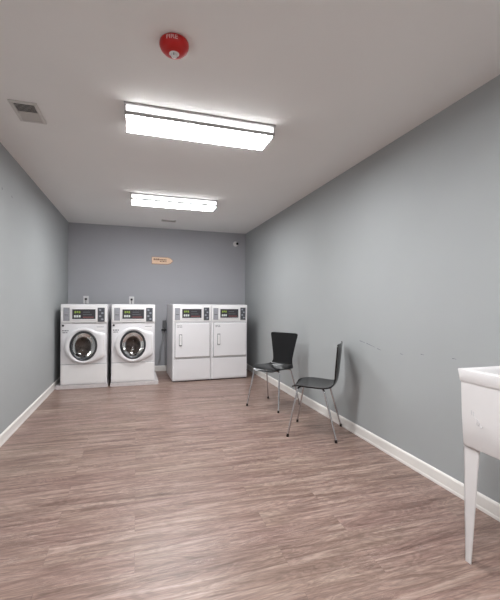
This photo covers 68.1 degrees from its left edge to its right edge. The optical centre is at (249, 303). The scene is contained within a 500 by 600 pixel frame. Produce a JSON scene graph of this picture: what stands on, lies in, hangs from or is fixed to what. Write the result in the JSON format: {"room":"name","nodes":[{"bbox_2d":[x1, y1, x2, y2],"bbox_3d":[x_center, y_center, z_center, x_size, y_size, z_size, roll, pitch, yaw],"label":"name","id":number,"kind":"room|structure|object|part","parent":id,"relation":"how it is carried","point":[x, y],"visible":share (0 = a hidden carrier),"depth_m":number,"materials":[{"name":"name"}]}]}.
{"room":"laundry","nodes":[
{"label":"laundry","id":0,"kind":"room"},
{"bbox_2d":[0,142,68,433],"bbox_3d":[-1.633,-0.061,1.544,0.121,2.440,9.350,0,0,-17],"label":"wall","id":1,"kind":"structure","parent":0,"point":[33,232],"depth_m":3.70,"materials":[{"name":"grey paint"}]},
{"bbox_2d":[0,377,59,446],"bbox_3d":[-1.579,1.114,1.564,0.015,0.090,9.110,0,0,-17],"label":"baseboard","id":2,"kind":"structure","parent":1,"relation":"attached to","point":[6,434],"depth_m":3.64,"materials":[{"name":"white paint"}]},
{"bbox_2d":[68,222,245,365],"bbox_3d":[-1.518,-0.060,6.406,2.950,2.440,0.120,0,0,-17],"label":"wall","id":3,"kind":"structure","parent":0,"point":[108,264],"depth_m":6.32,"materials":[{"name":"grey paint"}]},
{"bbox_2d":[83,296,88,303],"bbox_3d":[-2.651,-0.050,5.984,0.075,0.114,0.024,0,0,-17],"label":"wall socket","id":4,"kind":"object","parent":3,"relation":"attached to","point":[85,298],"visible":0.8,"depth_m":5.97,"materials":[{"name":"white plastic"}]},
{"bbox_2d":[129,296,133,303],"bbox_3d":[-1.982,-0.052,6.189,0.064,0.117,0.024,0,0,-17],"label":"wall socket","id":5,"kind":"object","parent":3,"relation":"attached to","point":[131,298],"visible":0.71,"depth_m":6.18,"materials":[{"name":"white plastic"}]},
{"bbox_2d":[155,365,166,370],"bbox_3d":[-1.508,1.115,6.342,2.906,0.090,0.015,0,0,-17],"label":"baseboard","id":6,"kind":"structure","parent":3,"relation":"attached to","point":[162,367],"depth_m":6.33,"materials":[{"name":"white paint"}]},
{"bbox_2d":[152,257,172,264],"bbox_3d":[-1.498,-0.725,6.341,0.360,0.124,0.013,0,0,-17],"label":"arrow sign","id":7,"kind":"object","parent":3,"relation":"attached to","point":[155,260],"visible":1,"depth_m":6.33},
{"bbox_2d":[158,320,166,364],"bbox_3d":[-1.500,0.676,6.316,0.144,0.769,0.068,0,0,-17],"label":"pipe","id":8,"kind":"object","parent":3,"relation":"attached to","point":[164,321],"visible":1,"depth_m":6.32,"materials":[{"name":"plastic"}]},
{"bbox_2d":[0,369,499,599],"bbox_3d":[-0.176,1.221,1.994,3.190,0.100,9.350,0,0,-17],"label":"floor","id":9,"kind":"structure","parent":0,"point":[167,489],"depth_m":2.10,"materials":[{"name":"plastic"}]},
{"bbox_2d":[55,304,110,389],"bbox_3d":[-2.375,0.584,5.354,0.646,1.138,0.804,0,0,-17],"label":"washing machine","id":10,"kind":"object","parent":9,"relation":"on","point":[85,332],"visible":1,"depth_m":5.02,"materials":[{"name":"white metal"}]},
{"bbox_3d":[-2.384,1.129,5.369,0.646,0.048,0.772,0,0,-17],"label":"plate","id":11,"kind":"part","parent":10,"relation":"part of","materials":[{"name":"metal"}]},
{"bbox_3d":[-2.251,0.961,5.016,0.560,0.250,0.008,0,0,-17],"label":"kick plate","id":12,"kind":"part","parent":10,"relation":"part of","materials":[{"name":"white plastic"}]},
{"bbox_3d":[-2.256,0.576,5.029,0.296,0.344,0.085,0,0,-17],"label":"door glass","id":13,"kind":"part","parent":10,"relation":"part of","materials":[{"name":"clear glass"}]},
{"bbox_3d":[-2.244,0.149,5.013,0.576,0.225,0.014,0,0,-17],"label":"control panel","id":14,"kind":"part","parent":10,"relation":"part of","materials":[{"name":"white plastic"}]},
{"bbox_3d":[-2.229,0.576,5.000,0.510,0.485,0.042,0,0,-17],"label":"door","id":15,"kind":"part","parent":10,"relation":"part of","materials":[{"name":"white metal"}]},
{"bbox_2d":[110,304,157,386],"bbox_3d":[-1.725,0.589,5.553,0.646,1.138,0.804,0,0,-17],"label":"washing machine","id":16,"kind":"object","parent":9,"relation":"on","point":[132,325],"visible":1,"depth_m":5.20,"materials":[{"name":"metal"}]},
{"bbox_3d":[-1.642,0.966,5.202,0.560,0.250,0.008,0,0,-17],"label":"kick plate","id":17,"kind":"part","parent":16,"relation":"part of","materials":[{"name":"white plastic"}]},
{"bbox_3d":[-1.647,0.581,5.215,0.296,0.344,0.085,0,0,-17],"label":"door glass","id":18,"kind":"part","parent":16,"relation":"part of","materials":[{"name":"clear glass"}]},
{"bbox_3d":[-1.635,0.153,5.200,0.576,0.225,0.014,0,0,-17],"label":"control panel","id":19,"kind":"part","parent":16,"relation":"part of","materials":[{"name":"white plastic"}]},
{"bbox_3d":[-1.620,0.581,5.186,0.510,0.485,0.042,0,0,-17],"label":"door","id":20,"kind":"part","parent":16,"relation":"part of","materials":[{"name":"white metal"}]},
{"bbox_3d":[-1.734,1.134,5.568,0.646,0.048,0.772,0,0,-17],"label":"plate","id":21,"kind":"part","parent":16,"relation":"part of","materials":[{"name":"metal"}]},
{"bbox_2d":[167,304,210,381],"bbox_3d":[-0.976,0.592,5.838,0.573,1.144,0.760,0,0,-19],"label":"dryer","id":22,"kind":"object","parent":9,"relation":"on","point":[188,325],"visible":1,"depth_m":5.51,"materials":[{"name":"white metal"}]},
{"bbox_3d":[-0.858,0.158,5.513,0.557,0.229,0.012,0,0,-19],"label":"control panel","id":23,"kind":"part","parent":22,"relation":"part of","materials":[{"name":"white plastic"}]},
{"bbox_3d":[-0.860,0.983,5.515,0.520,0.304,0.009,0,0,-19],"label":"panel","id":24,"kind":"part","parent":22,"relation":"part of","materials":[{"name":"white metal"}]},
{"bbox_3d":[-0.853,0.550,5.507,0.516,0.506,0.020,0,0,-19],"label":"door","id":25,"kind":"part","parent":22,"relation":"part of","materials":[{"name":"white metal"}]},
{"bbox_2d":[206,304,246,379],"bbox_3d":[-0.430,0.597,6.028,0.573,1.144,0.760,0,0,-19],"label":"dryer","id":26,"kind":"object","parent":9,"relation":"on","point":[228,322],"visible":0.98,"depth_m":5.69,"materials":[{"name":"white metal"}]},
{"bbox_3d":[-0.314,0.988,5.706,0.520,0.304,0.009,0,0,-19],"label":"panel","id":27,"kind":"part","parent":26,"relation":"part of","materials":[{"name":"white metal"}]},
{"bbox_3d":[-0.312,0.162,5.704,0.557,0.229,0.012,0,0,-19],"label":"control panel","id":28,"kind":"part","parent":26,"relation":"part of","materials":[{"name":"white plastic"}]},
{"bbox_3d":[-0.308,0.555,5.698,0.516,0.506,0.020,0,0,-19],"label":"door","id":29,"kind":"part","parent":26,"relation":"part of","materials":[{"name":"white metal"}]},
{"bbox_2d":[246,332,299,412],"bbox_3d":[0.274,0.763,4.256,0.474,0.825,0.458,0,0,39],"label":"chair","id":30,"kind":"object","parent":9,"relation":"on","point":[283,344],"visible":0.98,"depth_m":4.36,"materials":[{"name":"black paint"}]},
{"bbox_3d":[0.026,0.951,4.241,0.137,0.422,0.037,0,0,-8],"label":"leg","id":31,"kind":"part","parent":30,"relation":"part of","materials":[{"name":"silver metal"}]},
{"bbox_3d":[0.210,0.955,4.477,0.037,0.418,0.174,0,0,3],"label":"leg","id":32,"kind":"part","parent":30,"relation":"part of","materials":[{"name":"silver metal"}]},
{"bbox_3d":[0.264,0.737,4.243,0.429,0.055,0.380,0,0,39],"label":"seat","id":33,"kind":"part","parent":30,"relation":"part of","materials":[{"name":"black paint"}]},
{"bbox_3d":[0.310,0.953,4.012,0.037,0.422,0.137,0,0,-4],"label":"leg","id":34,"kind":"part","parent":30,"relation":"part of","materials":[{"name":"silver metal"}]},
{"bbox_3d":[0.398,0.538,4.406,0.374,0.373,0.071,0,0,39],"label":"backrest","id":35,"kind":"part","parent":30,"relation":"part of","materials":[{"name":"black paint"}]},
{"bbox_3d":[0.502,0.957,4.241,0.174,0.418,0.037,0,0,-15],"label":"leg","id":36,"kind":"part","parent":30,"relation":"part of","materials":[{"name":"silver metal"}]},
{"bbox_2d":[286,341,342,442],"bbox_3d":[0.609,0.766,3.392,0.458,0.825,0.474,0,0,19],"label":"chair","id":37,"kind":"object","parent":9,"relation":"on","point":[307,382],"visible":1,"depth_m":3.27,"materials":[{"name":"black paint"}]},
{"bbox_3d":[0.391,0.954,3.273,0.137,0.422,0.037,0,0,-25],"label":"leg","id":38,"kind":"part","parent":37,"relation":"part of","materials":[{"name":"silver metal"}]},
{"bbox_3d":[0.508,0.955,3.618,0.037,0.422,0.137,0,0,-28],"label":"leg","id":39,"kind":"part","parent":37,"relation":"part of","materials":[{"name":"silver metal"}]},
{"bbox_3d":[0.594,0.740,3.397,0.380,0.055,0.429,0,0,19],"label":"seat","id":40,"kind":"part","parent":37,"relation":"part of","materials":[{"name":"black paint"}]},
{"bbox_3d":[0.673,0.959,3.171,0.037,0.418,0.174,0,0,-35],"label":"leg","id":41,"kind":"part","parent":37,"relation":"part of","materials":[{"name":"silver metal"}]},
{"bbox_3d":[0.794,0.960,3.527,0.174,0.418,0.037,0,0,-17],"label":"leg","id":42,"kind":"part","parent":37,"relation":"part of","materials":[{"name":"silver metal"}]},
{"bbox_3d":[0.794,0.541,3.330,0.071,0.373,0.374,0,0,19],"label":"backrest","id":43,"kind":"part","parent":37,"relation":"part of","materials":[{"name":"black paint"}]},
{"bbox_2d":[458,366,499,564],"bbox_3d":[1.261,0.741,1.472,0.485,0.883,0.600,0,0,-17],"label":"sink","id":44,"kind":"object","parent":9,"relation":"on","point":[480,386],"visible":1,"depth_m":1.62,"materials":[{"name":"plastic"}]},
{"bbox_3d":[1.019,0.910,1.661,0.080,0.540,0.086,0,0,-17],"label":"leg","id":45,"kind":"part","parent":44,"relation":"part of","materials":[{"name":"plastic"}]},
{"bbox_2d":[461,381,499,459],"bbox_3d":[1.263,0.499,1.472,0.467,0.293,0.582,0,0,-17],"label":"basin","id":46,"kind":"object","parent":44,"relation":"in","point":[480,400],"depth_m":1.58,"materials":[{"name":"plastic"}]},
{"bbox_2d":[0,0,499,233],"bbox_3d":[-0.156,-1.319,1.994,3.190,0.100,9.350,0,0,-17],"label":"ceiling","id":47,"kind":"structure","parent":0,"point":[339,82],"depth_m":2.16,"materials":[{"name":"paint"}]},
{"bbox_2d":[7,99,46,124],"bbox_3d":[-1.484,-1.275,2.476,0.165,0.010,0.280,0,0,-17],"label":"ceiling vent","id":48,"kind":"object","parent":47,"relation":"in","point":[25,111],"visible":1,"depth_m":2.46,"materials":[{"name":"white metal"}]},
{"bbox_2d":[131,193,216,211],"bbox_3d":[-0.934,-1.236,4.564,1.022,0.079,0.293,0,0,-17],"label":"ceiling light","id":49,"kind":"object","parent":47,"relation":"attached to","point":[137,199],"visible":1,"depth_m":4.49,"materials":[{"name":"white plastic"}]},
{"bbox_3d":[-0.974,-1.210,4.693,1.010,0.021,0.012,0,0,-17],"label":"rail","id":50,"kind":"part","parent":49,"relation":"part of","materials":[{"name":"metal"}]},
{"bbox_3d":[-0.894,-1.210,4.434,1.010,0.021,0.012,0,0,-17],"label":"rail","id":51,"kind":"part","parent":49,"relation":"part of","materials":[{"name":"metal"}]},
{"bbox_2d":[159,33,188,59],"bbox_3d":[-0.369,-1.234,1.802,0.142,0.074,0.143,0,0,-17],"label":"fire alarm","id":52,"kind":"object","parent":47,"relation":"attached to","point":[175,46],"visible":1,"depth_m":1.76,"materials":[{"name":"red plastic"}]},
{"bbox_2d":[124,101,275,150],"bbox_3d":[-0.349,-1.231,2.620,1.022,0.079,0.293,0,0,-17],"label":"ceiling light","id":53,"kind":"object","parent":47,"relation":"attached to","point":[140,119],"visible":1,"depth_m":2.55,"materials":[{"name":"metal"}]},
{"bbox_3d":[-0.389,-1.206,2.749,1.010,0.021,0.012,0,0,-17],"label":"rail","id":54,"kind":"part","parent":53,"relation":"part of","materials":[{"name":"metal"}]},
{"bbox_3d":[-0.309,-1.205,2.490,1.010,0.021,0.012,0,0,-17],"label":"rail","id":55,"kind":"part","parent":53,"relation":"part of","materials":[{"name":"metal"}]},
{"bbox_2d":[245,75,499,503],"bbox_3d":[1.301,-0.038,2.443,0.121,2.440,9.350,0,0,-17],"label":"wall","id":56,"kind":"structure","parent":0,"point":[395,258],"depth_m":2.79,"materials":[{"name":"grey paint"}]},
{"bbox_2d":[247,364,499,521],"bbox_3d":[1.228,1.137,2.424,0.015,0.090,9.110,0,0,-17],"label":"baseboard","id":57,"kind":"structure","parent":56,"relation":"attached to","point":[484,503],"depth_m":2.74,"materials":[{"name":"white paint"}]}
]}

